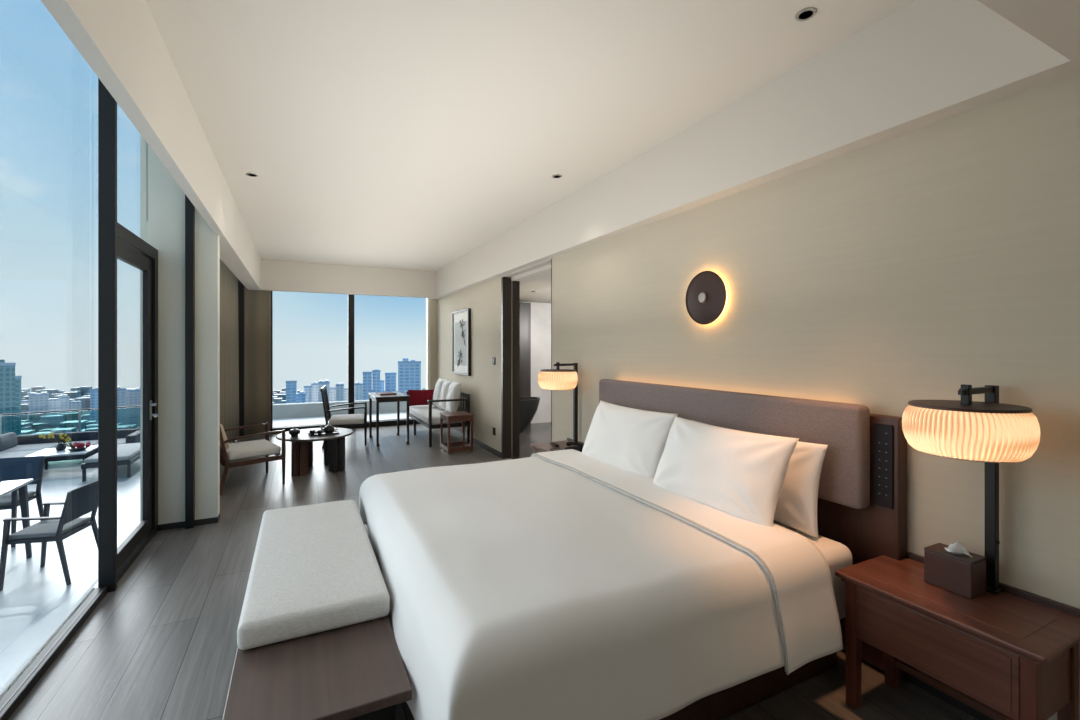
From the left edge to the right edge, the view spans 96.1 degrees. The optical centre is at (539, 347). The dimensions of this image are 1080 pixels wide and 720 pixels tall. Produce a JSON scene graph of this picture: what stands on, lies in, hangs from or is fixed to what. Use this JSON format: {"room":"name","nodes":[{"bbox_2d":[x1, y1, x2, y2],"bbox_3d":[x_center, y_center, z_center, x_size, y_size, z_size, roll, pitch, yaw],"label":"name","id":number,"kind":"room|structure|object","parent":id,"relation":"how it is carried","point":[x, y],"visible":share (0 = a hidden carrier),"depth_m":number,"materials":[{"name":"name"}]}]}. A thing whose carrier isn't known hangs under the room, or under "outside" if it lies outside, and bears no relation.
{"room":"hotel room","nodes":[
{"label":"hotel room","id":0,"kind":"room"},
{"bbox_2d":[0,579,97,693],"bbox_3d":[-3.025,1.800,3.385,0.020,0.500,11.950,0,0,-26],"label":"window frame","id":1,"kind":"structure","parent":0,"point":[7,683],"depth_m":2.57,"materials":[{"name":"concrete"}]},
{"bbox_2d":[0,586,107,719],"bbox_3d":[-2.159,1.528,1.816,0.080,0.045,2.770,0,0,-26],"label":"sill","id":2,"kind":"structure","parent":1,"relation":"attached to","point":[15,701],"depth_m":2.39,"materials":[{"name":"black metal"}]},
{"bbox_2d":[98,78,116,591],"bbox_3d":[-2.753,-0.160,3.089,0.085,3.420,0.040,0,0,-26],"label":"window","id":3,"kind":"structure","parent":1,"relation":"in","point":[107,105],"depth_m":3.07,"materials":[{"name":"black metal"}]},
{"bbox_2d":[0,459,139,688],"bbox_3d":[-9.074,2.110,1.200,12.800,0.120,18.200,0,0,-26],"label":"floor","id":4,"kind":"structure","parent":0,"point":[34,599],"depth_m":4.49,"materials":[{"name":"tile"}]},
{"bbox_2d":[0,479,33,558],"bbox_3d":[-5.237,1.671,4.203,0.950,0.761,0.860,0,0,-26],"label":"table","id":5,"kind":"object","parent":4,"relation":"on","point":[6,487],"visible":0.98,"depth_m":4.70,"materials":[{"name":"grey"}]},
{"bbox_2d":[0,456,44,547],"bbox_3d":[-5.730,1.635,5.157,0.491,0.835,0.544,0,0,-20],"label":"chair","id":6,"kind":"object","parent":4,"relation":"on","point":[17,468],"visible":0.83,"depth_m":5.37,"materials":[{"name":"black"}]},
{"bbox_2d":[0,491,35,505],"bbox_3d":[-5.718,1.605,5.125,0.414,0.042,0.409,0,0,-20],"label":"seat cushion","id":7,"kind":"object","parent":6,"relation":"on","point":[6,500],"depth_m":5.11,"materials":[{"name":"grey fabric"}]},
{"bbox_2d":[0,480,97,590],"bbox_3d":[-4.370,1.648,4.372,0.509,0.809,0.481,0,0,-12],"label":"chair","id":8,"kind":"object","parent":4,"relation":"on","point":[80,501],"visible":0.94,"depth_m":4.26,"materials":[{"name":"black"}]},
{"bbox_2d":[9,517,90,539],"bbox_3d":[-4.402,1.619,4.365,0.383,0.040,0.405,0,0,-12],"label":"seat cushion","id":9,"kind":"object","parent":8,"relation":"on","point":[44,529],"depth_m":4.29,"materials":[{"name":"grey fabric"}]},
{"bbox_2d":[25,445,97,469],"bbox_3d":[-7.869,1.875,8.033,0.740,0.350,0.720,0,0,-26],"label":"coffee table","id":10,"kind":"object","parent":4,"relation":"on","point":[50,453],"visible":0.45,"depth_m":7.88,"materials":[{"name":"grey"}]},
{"bbox_2d":[39,432,70,450],"bbox_3d":[-8.026,1.541,8.022,0.404,0.318,0.140,0,0,-26],"label":"flower vase","id":11,"kind":"object","parent":10,"relation":"on","point":[60,446],"visible":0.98,"depth_m":8.02,"materials":[{"name":"black ceramic"}]},
{"bbox_2d":[63,441,90,451],"bbox_3d":[-7.677,1.620,8.027,0.342,0.160,0.261,0,0,-26],"label":"fruit bowl","id":12,"kind":"object","parent":10,"relation":"on","point":[75,447],"visible":1,"depth_m":7.99,"materials":[{"name":"red food"}]},
{"bbox_2d":[0,428,139,465],"bbox_3d":[-7.960,1.770,7.631,2.060,0.560,3.540,0,0,-26],"label":"sofa","id":13,"kind":"object","parent":4,"relation":"on","point":[12,445],"visible":0.42,"depth_m":8.81,"materials":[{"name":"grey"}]},
{"bbox_2d":[0,432,17,450],"bbox_3d":[-9.249,1.621,8.366,0.162,0.263,0.580,0,0,-26],"label":"cushion","id":14,"kind":"object","parent":13,"relation":"on","point":[8,441],"depth_m":8.38,"materials":[{"name":"grey fabric"}]},
{"bbox_2d":[0,449,42,457],"bbox_3d":[-8.522,1.774,7.616,0.680,0.069,1.310,0,0,-26],"label":"seat cushion","id":15,"kind":"object","parent":13,"relation":"on","point":[21,453],"depth_m":8.00,"materials":[{"name":"grey fabric"}]},
{"bbox_2d":[0,442,62,451],"bbox_3d":[-8.976,1.774,8.534,0.680,0.069,0.700,0,0,-26],"label":"seat cushion","id":16,"kind":"object","parent":13,"relation":"on","point":[20,446],"depth_m":8.57,"materials":[{"name":"grey fabric"}]},
{"bbox_2d":[54,440,97,447],"bbox_3d":[-8.407,1.774,8.838,0.530,0.069,0.660,0,0,-26],"label":"seat cushion","id":17,"kind":"object","parent":13,"relation":"on","point":[93,442],"depth_m":9.03,"materials":[{"name":"grey fabric"}]},
{"bbox_2d":[95,438,125,444],"bbox_3d":[-7.950,1.774,9.064,0.450,0.069,0.660,0,0,-26],"label":"seat cushion","id":18,"kind":"object","parent":13,"relation":"on","point":[119,440],"depth_m":9.03,"materials":[{"name":"grey fabric"}]},
{"bbox_2d":[0,406,139,434],"bbox_3d":[-11.447,1.654,7.960,12.195,0.792,0.178,0,0,-44],"label":"glass railing","id":19,"kind":"object","parent":4,"relation":"on","point":[78,410],"visible":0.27,"depth_m":9.79,"materials":[{"name":"glass"}]},
{"bbox_2d":[81,443,139,481],"bbox_3d":[-7.044,1.880,8.146,0.600,0.340,1.350,0,0,-26],"label":"bench","id":20,"kind":"object","parent":4,"relation":"on","point":[127,454],"visible":0.45,"depth_m":7.68,"materials":[{"name":"black"}]},
{"bbox_2d":[84,443,139,462],"bbox_3d":[-7.044,1.744,8.146,0.560,0.069,1.310,0,0,-26],"label":"cushion","id":21,"kind":"object","parent":20,"relation":"on","point":[126,453],"depth_m":7.86,"materials":[{"name":"grey fabric"}]},
{"bbox_2d":[41,0,260,289],"bbox_3d":[-2.363,-1.440,3.327,0.065,0.860,11.260,0,0,-26],"label":"ceiling","id":22,"kind":"structure","parent":0,"point":[121,41],"depth_m":2.28,"materials":[{"name":"white paint"}]},
{"bbox_2d":[220,241,255,288],"bbox_3d":[-3.974,-1.040,6.357,0.135,0.060,4.400,0,0,-26],"label":"ledge","id":23,"kind":"object","parent":22,"relation":"attached to","point":[225,256],"visible":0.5,"depth_m":6.08,"materials":[{"name":"white paint"}]},
{"bbox_2d":[140,134,219,524],"bbox_3d":[-3.133,-0.185,4.240,0.545,3.370,0.120,0,0,-26],"label":"wall","id":24,"kind":"structure","parent":0,"point":[162,200],"depth_m":4.17,"materials":[{"name":"beige paint"}]},
{"bbox_2d":[117,222,159,582],"bbox_3d":[-3.002,0.360,3.613,0.111,2.380,1.120,0,0,-26],"label":"door","id":25,"kind":"structure","parent":24,"relation":"in","point":[125,253],"depth_m":3.93,"materials":[{"name":"black metal"}]},
{"bbox_2d":[158,513,219,530],"bbox_3d":[-3.103,1.525,4.251,0.488,0.050,0.128,0,0,-26],"label":"baseboard","id":26,"kind":"structure","parent":24,"relation":"attached to","point":[167,526],"depth_m":4.19,"materials":[{"name":"grey"}]},
{"bbox_2d":[185,194,194,528],"bbox_3d":[-3.026,-0.160,4.193,0.059,3.420,0.060,0,0,-26],"label":"trim","id":27,"kind":"structure","parent":24,"relation":"attached to","point":[189,207],"depth_m":4.17,"materials":[{"name":"black metal"}]},
{"bbox_2d":[248,260,434,297],"bbox_3d":[-3.589,-1.440,9.080,3.240,0.860,0.140,0,0,-26],"label":"ceiling","id":28,"kind":"structure","parent":0,"point":[286,276],"depth_m":8.98,"materials":[{"name":"white paint"}]},
{"bbox_2d":[273,412,410,426],"bbox_3d":[-2.661,1.815,10.789,7.200,0.670,1.300,0,0,-26],"label":"window ledge","id":29,"kind":"object","parent":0,"point":[392,415],"depth_m":10.04,"materials":[{"name":"white"}]},
{"bbox_2d":[273,400,420,418],"bbox_3d":[-3.005,1.680,11.483,7.200,0.980,0.250,0,0,-26],"label":"wall","id":30,"kind":"structure","parent":0,"point":[309,409],"depth_m":10.48,"materials":[{"name":"concrete"}]},
{"bbox_2d":[429,298,436,389],"bbox_3d":[-2.290,-0.160,10.208,0.150,3.420,0.370,0,0,-26],"label":"wall","id":31,"kind":"structure","parent":0,"point":[432,302],"depth_m":10.04,"materials":[{"name":"beige paint"}]},
{"bbox_2d":[238,279,428,436],"bbox_3d":[-3.844,-0.160,9.233,3.500,3.420,0.440,0,0,-26],"label":"window","id":32,"kind":"structure","parent":31,"relation":"in","point":[389,422],"depth_m":9.08,"materials":[{"name":"black metal"}]},
{"bbox_2d":[244,286,270,434],"bbox_3d":[-5.004,0.079,8.568,0.430,2.902,0.046,0,0,-26],"label":"curtain","id":33,"kind":"object","parent":32,"relation":"hanging from","point":[257,303],"visible":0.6,"depth_m":8.56,"materials":[{"name":"brown fabric"}]},
{"bbox_2d":[437,276,509,451],"bbox_3d":[-1.364,-0.160,8.641,0.120,3.420,4.000,0,0,-26],"label":"wall","id":34,"kind":"structure","parent":0,"point":[483,386],"depth_m":7.69,"materials":[{"name":"beige paint"}]},
{"bbox_2d":[452,308,470,375],"bbox_3d":[-1.383,-0.100,8.487,0.048,1.120,0.960,0,0,-26],"label":"framed picture","id":35,"kind":"object","parent":34,"relation":"attached to","point":[461,319],"visible":1,"depth_m":8.43,"materials":[{"name":"white paper"}]},
{"bbox_2d":[455,321,466,365],"bbox_3d":[-1.388,-0.080,8.485,0.002,0.760,0.700,0,0,-26],"label":"painting","id":36,"kind":"object","parent":35,"relation":"attached to","point":[460,326],"depth_m":8.46,"materials":[{"name":"grey paper"}]},
{"bbox_2d":[447,427,500,457],"bbox_3d":[-1.344,1.512,8.450,0.014,0.075,3.620,0,0,-26],"label":"baseboard","id":37,"kind":"structure","parent":34,"relation":"attached to","point":[484,446],"depth_m":7.52,"materials":[{"name":"grey"}]},
{"bbox_2d":[501,277,519,458],"bbox_3d":[-0.417,0.280,6.862,0.260,2.540,0.050,0,0,-26],"label":"door","id":38,"kind":"structure","parent":34,"relation":"in","point":[510,290],"depth_m":6.83,"materials":[{"name":"brown wood"}]},
{"bbox_2d":[8,422,977,719],"bbox_3d":[0.110,1.610,4.852,6.900,0.120,11.800,0,0,-26],"label":"floor","id":39,"kind":"structure","parent":0,"point":[161,645],"depth_m":2.70,"materials":[{"name":"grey wood"}]},
{"bbox_2d":[220,423,285,495],"bbox_3d":[-3.388,1.149,5.556,0.680,0.808,0.724,0,0,-44],"label":"armchair","id":40,"kind":"object","parent":39,"relation":"on","point":[264,447],"visible":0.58,"depth_m":5.39,"materials":[{"name":"beige fabric"}]},
{"bbox_2d":[220,424,228,448],"bbox_3d":[-3.580,0.956,5.373,0.150,0.286,0.540,0,0,-44],"label":"cushion","id":41,"kind":"object","parent":40,"relation":"on","point":[222,429],"depth_m":5.20,"materials":[{"name":"beige fabric"}]},
{"bbox_2d":[226,439,280,459],"bbox_3d":[-3.357,1.165,5.585,0.525,0.090,0.630,0,0,-44],"label":"seat cushion","id":42,"kind":"object","parent":40,"relation":"on","point":[256,448],"depth_m":5.44,"materials":[{"name":"white fabric"}]},
{"bbox_2d":[276,428,352,476],"bbox_3d":[-2.855,1.265,6.175,0.890,0.570,0.890,0,0,-26],"label":"coffee table","id":43,"kind":"object","parent":39,"relation":"on","point":[334,444],"depth_m":6.01,"materials":[{"name":"wood"}]},
{"bbox_2d":[308,431,339,435],"bbox_3d":[-2.721,1.074,6.107,0.380,0.018,0.228,0,0,-26],"label":"tray","id":44,"kind":"object","parent":43,"relation":"on","point":[334,432],"visible":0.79,"depth_m":6.05,"materials":[{"name":"black ceramic"}]},
{"bbox_2d":[320,424,336,432],"bbox_3d":[-2.676,1.018,6.151,0.164,0.113,0.129,0,0,11],"label":"teapot","id":45,"kind":"object","parent":44,"relation":"on","point":[329,428],"visible":1,"depth_m":6.11,"materials":[{"name":"black ceramic"}]},
{"bbox_2d":[222,500,411,719],"bbox_3d":[-1.105,1.286,2.377,0.558,0.527,1.960,0,0,-26],"label":"bench","id":46,"kind":"object","parent":39,"relation":"on","point":[316,640],"visible":1,"depth_m":1.90,"materials":[{"name":"white fabric"}]},
{"bbox_2d":[237,500,389,649],"bbox_3d":[-1.201,1.080,2.575,0.555,0.115,1.460,0,0,-26],"label":"cushion","id":47,"kind":"object","parent":46,"relation":"on","point":[315,573],"depth_m":2.15,"materials":[{"name":"fabric"}]},
{"bbox_2d":[320,385,366,448],"bbox_3d":[-3.182,1.089,7.915,0.676,0.928,0.724,0,0,-19],"label":"armchair","id":48,"kind":"object","parent":39,"relation":"on","point":[345,419],"visible":0.91,"depth_m":7.68,"materials":[{"name":"brown wood"}]},
{"bbox_2d":[329,414,363,424],"bbox_3d":[-3.145,1.165,7.928,0.525,0.090,0.630,0,0,-19],"label":"seat cushion","id":49,"kind":"object","parent":48,"relation":"on","point":[345,419],"depth_m":7.70,"materials":[{"name":"white fabric"}]},
{"bbox_2d":[368,391,409,446],"bbox_3d":[-2.538,1.163,8.127,0.540,0.782,0.920,0,0,-26],"label":"side table","id":50,"kind":"object","parent":39,"relation":"on","point":[400,396],"visible":0.98,"depth_m":7.83,"materials":[{"name":"brown wood"}]},
{"bbox_2d":[405,391,469,446],"bbox_3d":[-1.842,1.150,8.528,0.682,0.800,1.820,0,0,-26],"label":"sofa","id":51,"kind":"object","parent":39,"relation":"on","point":[428,416],"visible":0.55,"depth_m":7.87,"materials":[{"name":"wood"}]},
{"bbox_2d":[408,389,434,405],"bbox_3d":[-2.194,0.930,9.123,0.562,0.300,0.162,0,0,-21],"label":"lumbar cushion","id":52,"kind":"object","parent":51,"relation":"on","point":[417,397],"visible":0.76,"depth_m":9.05,"materials":[{"name":"red fabric"}]},
{"bbox_2d":[409,405,461,424],"bbox_3d":[-1.857,1.157,8.521,0.610,0.125,1.710,0,0,-26],"label":"seat cushion","id":53,"kind":"object","parent":51,"relation":"on","point":[420,414],"depth_m":8.23,"materials":[{"name":"white fabric"}]},
{"bbox_2d":[433,378,445,407],"bbox_3d":[-1.830,0.820,8.846,0.213,0.529,0.442,0,0,-27],"label":"sofa cushion","id":54,"kind":"object","parent":51,"relation":"on","point":[438,386],"visible":0.58,"depth_m":8.73,"materials":[{"name":"white fabric"}]},
{"bbox_2d":[439,380,451,411],"bbox_3d":[-1.634,0.820,8.452,0.218,0.529,0.445,0,0,-23],"label":"sofa cushion","id":55,"kind":"object","parent":51,"relation":"on","point":[445,386],"visible":0.53,"depth_m":8.33,"materials":[{"name":"white fabric"}]},
{"bbox_2d":[445,381,461,411],"bbox_3d":[-1.434,0.820,8.060,0.215,0.529,0.440,0,0,-26],"label":"sofa cushion","id":56,"kind":"object","parent":51,"relation":"on","point":[454,391],"visible":0.93,"depth_m":7.90,"materials":[{"name":"white fabric"}]},
{"bbox_2d":[440,411,473,453],"bbox_3d":[-1.275,1.275,7.402,0.404,0.550,0.464,0,0,-26],"label":"end table","id":57,"kind":"object","parent":39,"relation":"on","point":[459,416],"visible":1,"depth_m":7.29,"materials":[{"name":"brown wood"}]},
{"bbox_2d":[520,302,530,425],"bbox_3d":[-0.778,0.325,9.486,1.220,2.450,0.295,0,0,-26],"label":"curtain","id":58,"kind":"object","parent":39,"relation":"on","point":[525,308],"visible":0.12,"depth_m":9.58,"materials":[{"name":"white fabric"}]},
{"bbox_2d":[520,397,539,432],"bbox_3d":[-0.590,1.240,8.857,1.270,0.620,0.698,0,0,-26],"label":"bathtub","id":59,"kind":"object","parent":39,"relation":"on","point":[528,405],"visible":0.24,"depth_m":8.77,"materials":[{"name":"black"}]},
{"bbox_2d":[530,438,583,452],"bbox_3d":[0.257,1.250,4.718,0.446,0.600,0.710,0,0,-26],"label":"nightstand","id":60,"kind":"object","parent":39,"relation":"on","point":[538,447],"visible":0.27,"depth_m":4.85,"materials":[{"name":"brown wood"}]},
{"bbox_2d":[538,362,577,442],"bbox_3d":[0.176,0.556,4.796,0.396,0.832,0.396,0,0,19],"label":"table lamp","id":61,"kind":"object","parent":60,"relation":"on","point":[548,379],"visible":0.98,"depth_m":4.68,"materials":[{"name":"beige fabric"}]},
{"bbox_2d":[565,441,583,451],"bbox_3d":[0.365,0.929,4.530,0.160,0.090,0.296,0,0,-38],"label":"telephone","id":62,"kind":"object","parent":60,"relation":"on","point":[579,447],"visible":0.49,"depth_m":4.54,"materials":[{"name":"black plastic"}]},
{"bbox_2d":[659,520,851,719],"bbox_3d":[0.181,1.240,2.859,1.860,0.620,2.195,0,0,-26],"label":"bed","id":63,"kind":"object","parent":39,"relation":"on","point":[720,705],"visible":0.12,"depth_m":2.16,"materials":[{"name":"brown wood"}]},
{"bbox_2d":[359,449,842,719],"bbox_3d":[-0.041,1.073,2.741,1.723,0.483,2.434,0,0,-26],"label":"duvet","id":64,"kind":"object","parent":63,"relation":"on","point":[569,584],"visible":0.98,"depth_m":1.88,"materials":[{"name":"white fabric"}]},
{"bbox_2d":[653,416,798,526],"bbox_3d":[0.972,0.662,2.696,0.278,0.447,0.871,0,0,-27],"label":"pillow","id":65,"kind":"object","parent":64,"relation":"on","point":[741,474],"visible":0.91,"depth_m":2.52,"materials":[{"name":"white fabric"}]},
{"bbox_2d":[582,400,677,476],"bbox_3d":[0.619,0.670,3.575,0.281,0.470,0.935,0,0,-25],"label":"pillow","id":66,"kind":"object","parent":63,"relation":"on","point":[630,439],"visible":0.86,"depth_m":3.40,"materials":[{"name":"white fabric"}]},
{"bbox_2d":[692,420,827,538],"bbox_3d":[1.161,0.693,2.750,0.164,0.444,0.921,0,0,-27],"label":"pillow","id":67,"kind":"object","parent":63,"relation":"on","point":[796,508],"visible":0.24,"depth_m":2.40,"materials":[{"name":"white fabric"}]},
{"bbox_2d":[835,552,1079,719],"bbox_3d":[1.640,1.250,1.924,0.446,0.600,0.675,0,0,-26],"label":"nightstand","id":68,"kind":"object","parent":39,"relation":"on","point":[1012,653],"visible":0.95,"depth_m":1.79,"materials":[{"name":"brown wood"}]},
{"bbox_2d":[924,542,986,598],"bbox_3d":[1.685,0.879,1.972,0.122,0.186,0.162,0,0,-26],"label":"tissue box","id":69,"kind":"object","parent":68,"relation":"on","point":[951,567],"visible":1,"depth_m":1.93,"materials":[{"name":"brown leather"}]},
{"bbox_2d":[902,384,1040,593],"bbox_3d":[1.631,0.556,1.856,0.396,0.833,0.396,0,0,21],"label":"table lamp","id":70,"kind":"object","parent":68,"relation":"on","point":[991,432],"visible":1,"depth_m":1.76,"materials":[{"name":"beige fabric"}]},
{"bbox_3d":[-4.457,-0.160,6.414,0.100,3.420,4.950,0,0,-26],"label":"window","id":71,"kind":"structure","parent":39,"relation":"on","visible":0},
{"bbox_2d":[220,259,238,442],"bbox_3d":[-4.250,0.079,6.303,0.113,2.902,4.374,0,0,-25],"label":"curtain","id":72,"kind":"object","parent":71,"relation":"hanging from","point":[229,343],"visible":0.26,"depth_m":7.43,"materials":[{"name":"brown fabric"}]},
{"bbox_2d":[502,259,550,276],"bbox_3d":[-0.147,-1.435,6.181,0.120,0.870,1.510,0,0,-26],"label":"wall","id":73,"kind":"structure","parent":0,"point":[547,262],"depth_m":6.10,"materials":[{"name":"white paint"}]},
{"bbox_2d":[145,0,915,271],"bbox_3d":[-1.482,-1.580,5.046,3.040,0.100,8.960,0,0,-26],"label":"ceiling","id":74,"kind":"structure","parent":0,"point":[390,134],"depth_m":2.92,"materials":[{"name":"white paint"}]},
{"bbox_2d":[795,7,816,20],"bbox_3d":[1.217,-1.527,2.220,0.090,0.006,0.090,0,0,-26],"label":"recessed light","id":75,"kind":"object","parent":74,"relation":"in","point":[804,14],"visible":1,"depth_m":2.22,"materials":[{"name":"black metal"}]},
{"bbox_2d":[510,264,550,302],"bbox_3d":[0.713,-1.000,7.995,3.030,0.100,4.900,0,0,-26],"label":"ceiling","id":76,"kind":"structure","parent":0,"point":[538,280],"depth_m":7.26,"materials":[{"name":"white paint"}]},
{"bbox_2d":[524,302,550,423],"bbox_3d":[-0.267,0.305,9.976,3.030,2.490,0.120,0,0,-26],"label":"wall","id":77,"kind":"structure","parent":0,"point":[540,312],"depth_m":10.05,"materials":[{"name":"paint"}]},
{"bbox_2d":[431,0,1079,298],"bbox_3d":[-0.121,-1.320,5.993,0.240,0.620,9.450,0,0,-26],"label":"ceiling","id":78,"kind":"structure","parent":0,"point":[927,62],"depth_m":2.57,"materials":[{"name":"white paint"}]},
{"bbox_2d":[552,71,1079,719],"bbox_3d":[1.619,-0.160,2.614,0.120,3.420,6.450,0,0,-26],"label":"wall","id":79,"kind":"structure","parent":0,"point":[926,262],"depth_m":2.27,"materials":[{"name":"beige paint"}]},
{"bbox_2d":[551,259,551,441],"bbox_3d":[0.186,0.270,5.509,0.128,2.560,0.010,0,0,-26],"label":"trim opening","id":80,"kind":"structure","parent":79,"relation":"attached to","point":[551,259],"depth_m":5.48,"materials":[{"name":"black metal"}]},
{"bbox_2d":[685,271,726,324],"bbox_3d":[1.143,-0.347,3.355,0.075,0.372,0.372,0,0,-26],"label":"wall sconce","id":81,"kind":"object","parent":79,"relation":"attached to","point":[706,295],"visible":1,"depth_m":3.33,"materials":[{"name":"brown metal"}]},
{"bbox_2d":[599,379,906,677],"bbox_3d":[1.096,0.902,3.332,0.170,1.255,2.460,0,0,-26],"label":"headboard","id":82,"kind":"object","parent":79,"relation":"attached to","point":[862,502],"visible":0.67,"depth_m":2.42,"materials":[{"name":"brown fabric"}]},
{"bbox_2d":[902,673,993,719],"bbox_3d":[1.558,1.512,2.584,0.014,0.075,6.450,0,0,-26],"label":"baseboard","id":83,"kind":"structure","parent":79,"relation":"attached to","point":[956,703],"depth_m":2.12,"materials":[{"name":"brown wood"}]},
{"bbox_2d":[977,0,1079,65],"bbox_3d":[1.123,-1.320,0.053,3.280,0.620,2.300,0,0,-26],"label":"soffit","id":84,"kind":"structure","parent":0,"point":[1056,23],"depth_m":1.49,"materials":[{"name":"white paint"}]},
{"label":"outside","id":85,"kind":"structure","parent":0,"visible":0},
{"bbox_2d":[22,393,354,419],"bbox_3d":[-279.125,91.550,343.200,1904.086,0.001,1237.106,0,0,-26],"label":"ground","id":86,"kind":"structure","parent":85,"point":[84,412],"depth_m":688.41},
{"bbox_2d":[0,359,15,433],"bbox_3d":[-377.494,49.751,337.670,17.609,83.597,16.755,0,0,42],"label":"tower block","id":87,"kind":"object","parent":86,"relation":"on","point":[7,370],"visible":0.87,"depth_m":335.34,"materials":[{"name":"teal glass"}]},
{"bbox_2d":[15,376,21,434],"bbox_3d":[-396.391,56.198,365.633,11.316,70.705,7.765,0,0,43],"label":"tower block","id":88,"kind":"object","parent":86,"relation":"on","point":[17,378],"visible":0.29,"depth_m":363.56,"materials":[{"name":"teal glass"}]},
{"bbox_2d":[28,392,48,415],"bbox_3d":[-584.587,71.620,565.918,17.616,39.859,16.765,0,0,44],"label":"tower block","id":89,"kind":"object","parent":86,"relation":"on","point":[39,402],"visible":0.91,"depth_m":560.36,"materials":[{"name":"blue"}]},
{"bbox_2d":[49,398,57,414],"bbox_3d":[-628.860,78.293,625.956,17.486,26.515,16.579,0,0,45],"label":"tower block","id":90,"kind":"object","parent":86,"relation":"on","point":[53,403],"visible":0.25,"depth_m":620.41,"materials":[{"name":"blue"}]},
{"bbox_2d":[58,394,69,414],"bbox_3d":[-593.289,74.894,604.507,10.497,33.313,13.228,0,0,-44],"label":"tower block","id":91,"kind":"object","parent":86,"relation":"on","point":[64,401],"visible":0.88,"depth_m":600.29,"materials":[{"name":"blue"}]},
{"bbox_2d":[70,401,81,412],"bbox_3d":[-655.241,83.231,684.896,11.817,16.639,14.152,0,0,-44],"label":"tower block","id":92,"kind":"object","parent":86,"relation":"on","point":[74,405],"visible":0.96,"depth_m":679.73,"materials":[{"name":"blue"}]},
{"bbox_2d":[90,389,97,421],"bbox_3d":[-480.389,67.622,524.454,9.713,47.855,12.679,0,0,-42],"label":"tower block","id":93,"kind":"object","parent":86,"relation":"on","point":[93,392],"visible":0.54,"depth_m":518.94,"materials":[{"name":"blue"}]},
{"bbox_2d":[117,387,126,424],"bbox_3d":[-453.847,66.754,524.710,10.250,49.591,13.055,0,0,-41],"label":"tower block","id":94,"kind":"object","parent":86,"relation":"on","point":[121,392],"visible":0.57,"depth_m":520.53,"materials":[{"name":"blue"}]},
{"bbox_2d":[126,388,139,426],"bbox_3d":[-458.589,68.435,546.812,17.858,46.230,18.380,0,0,-40],"label":"tower block","id":95,"kind":"object","parent":86,"relation":"on","point":[132,396],"visible":0.54,"depth_m":540.08,"materials":[{"name":"blue"}]},
{"bbox_2d":[21,386,425,434],"bbox_3d":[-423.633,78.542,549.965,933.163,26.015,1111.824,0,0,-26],"label":"rooftops","id":96,"kind":"object","parent":86,"relation":"on","point":[38,423],"visible":0.04,"depth_m":531.96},
{"bbox_2d":[286,381,296,402],"bbox_3d":[-269.629,63.334,525.708,10.786,56.433,13.430,0,0,-27],"label":"tower block","id":97,"kind":"object","parent":86,"relation":"on","point":[291,386],"visible":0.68,"depth_m":520.15,"materials":[{"name":"blue"}]},
{"bbox_2d":[297,391,305,402],"bbox_3d":[-269.255,70.383,545.596,10.287,42.334,13.081,0,0,-26],"label":"tower block","id":98,"kind":"object","parent":86,"relation":"on","point":[300,396],"visible":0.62,"depth_m":540.34,"materials":[{"name":"blue"}]},
{"bbox_2d":[304,386,311,402],"bbox_3d":[-270.327,67.602,565.123,8.683,47.896,11.958,0,0,-26],"label":"tower block","id":99,"kind":"object","parent":86,"relation":"on","point":[307,389],"visible":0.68,"depth_m":560.22,"materials":[{"name":"blue"}]},
{"bbox_2d":[311,382,318,401],"bbox_3d":[-277.156,66.746,597.027,8.290,49.608,11.683,0,0,-25],"label":"tower block","id":100,"kind":"object","parent":86,"relation":"on","point":[314,385],"visible":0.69,"depth_m":592.00,"materials":[{"name":"blue"}]},
{"bbox_2d":[318,380,329,401],"bbox_3d":[-252.206,64.443,566.295,12.146,54.215,14.382,0,0,-24],"label":"tower block","id":101,"kind":"object","parent":86,"relation":"on","point":[321,384],"visible":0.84,"depth_m":559.54,"materials":[{"name":"blue"}]},
{"bbox_2d":[329,387,335,400],"bbox_3d":[-258.221,70.117,605.011,8.023,42.866,11.496,0,0,-23],"label":"tower block","id":102,"kind":"object","parent":86,"relation":"on","point":[332,389],"visible":0.43,"depth_m":599.71,"materials":[{"name":"blue"}]},
{"bbox_2d":[336,383,343,400],"bbox_3d":[-241.607,66.899,585.459,9.330,49.303,12.411,0,0,-22],"label":"tower block","id":103,"kind":"object","parent":86,"relation":"on","point":[339,387],"visible":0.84,"depth_m":580.12,"materials":[{"name":"blue"}]},
{"bbox_2d":[354,382,362,399],"bbox_3d":[-222.373,66.672,595.862,10.332,49.756,13.112,0,0,-20],"label":"tower block","id":104,"kind":"object","parent":86,"relation":"on","point":[358,386],"visible":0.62,"depth_m":589.98,"materials":[{"name":"blue"}]},
{"bbox_2d":[363,372,371,399],"bbox_3d":[-179.950,58.004,505.507,9.157,67.092,12.290,0,0,-20],"label":"tower block","id":105,"kind":"object","parent":86,"relation":"on","point":[367,376],"visible":0.5,"depth_m":499.92,"materials":[{"name":"blue"}]},
{"bbox_2d":[372,369,380,391],"bbox_3d":[-168.832,56.762,500.205,8.153,69.576,11.587,0,0,-19],"label":"tower block","id":106,"kind":"object","parent":86,"relation":"on","point":[376,372],"visible":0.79,"depth_m":495.12,"materials":[{"name":"blue"}]},
{"bbox_2d":[385,372,396,391],"bbox_3d":[-157.368,58.551,511.382,11.533,65.998,13.953,0,0,-17],"label":"tower block","id":107,"kind":"object","parent":86,"relation":"on","point":[390,377],"visible":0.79,"depth_m":504.88,"materials":[{"name":"blue"}]},
{"bbox_2d":[398,358,420,393],"bbox_3d":[-131.875,50.953,490.111,22.373,81.194,21.541,0,0,-15],"label":"tower block","id":108,"kind":"object","parent":86,"relation":"on","point":[409,372],"visible":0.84,"depth_m":480.00,"materials":[{"name":"blue"}]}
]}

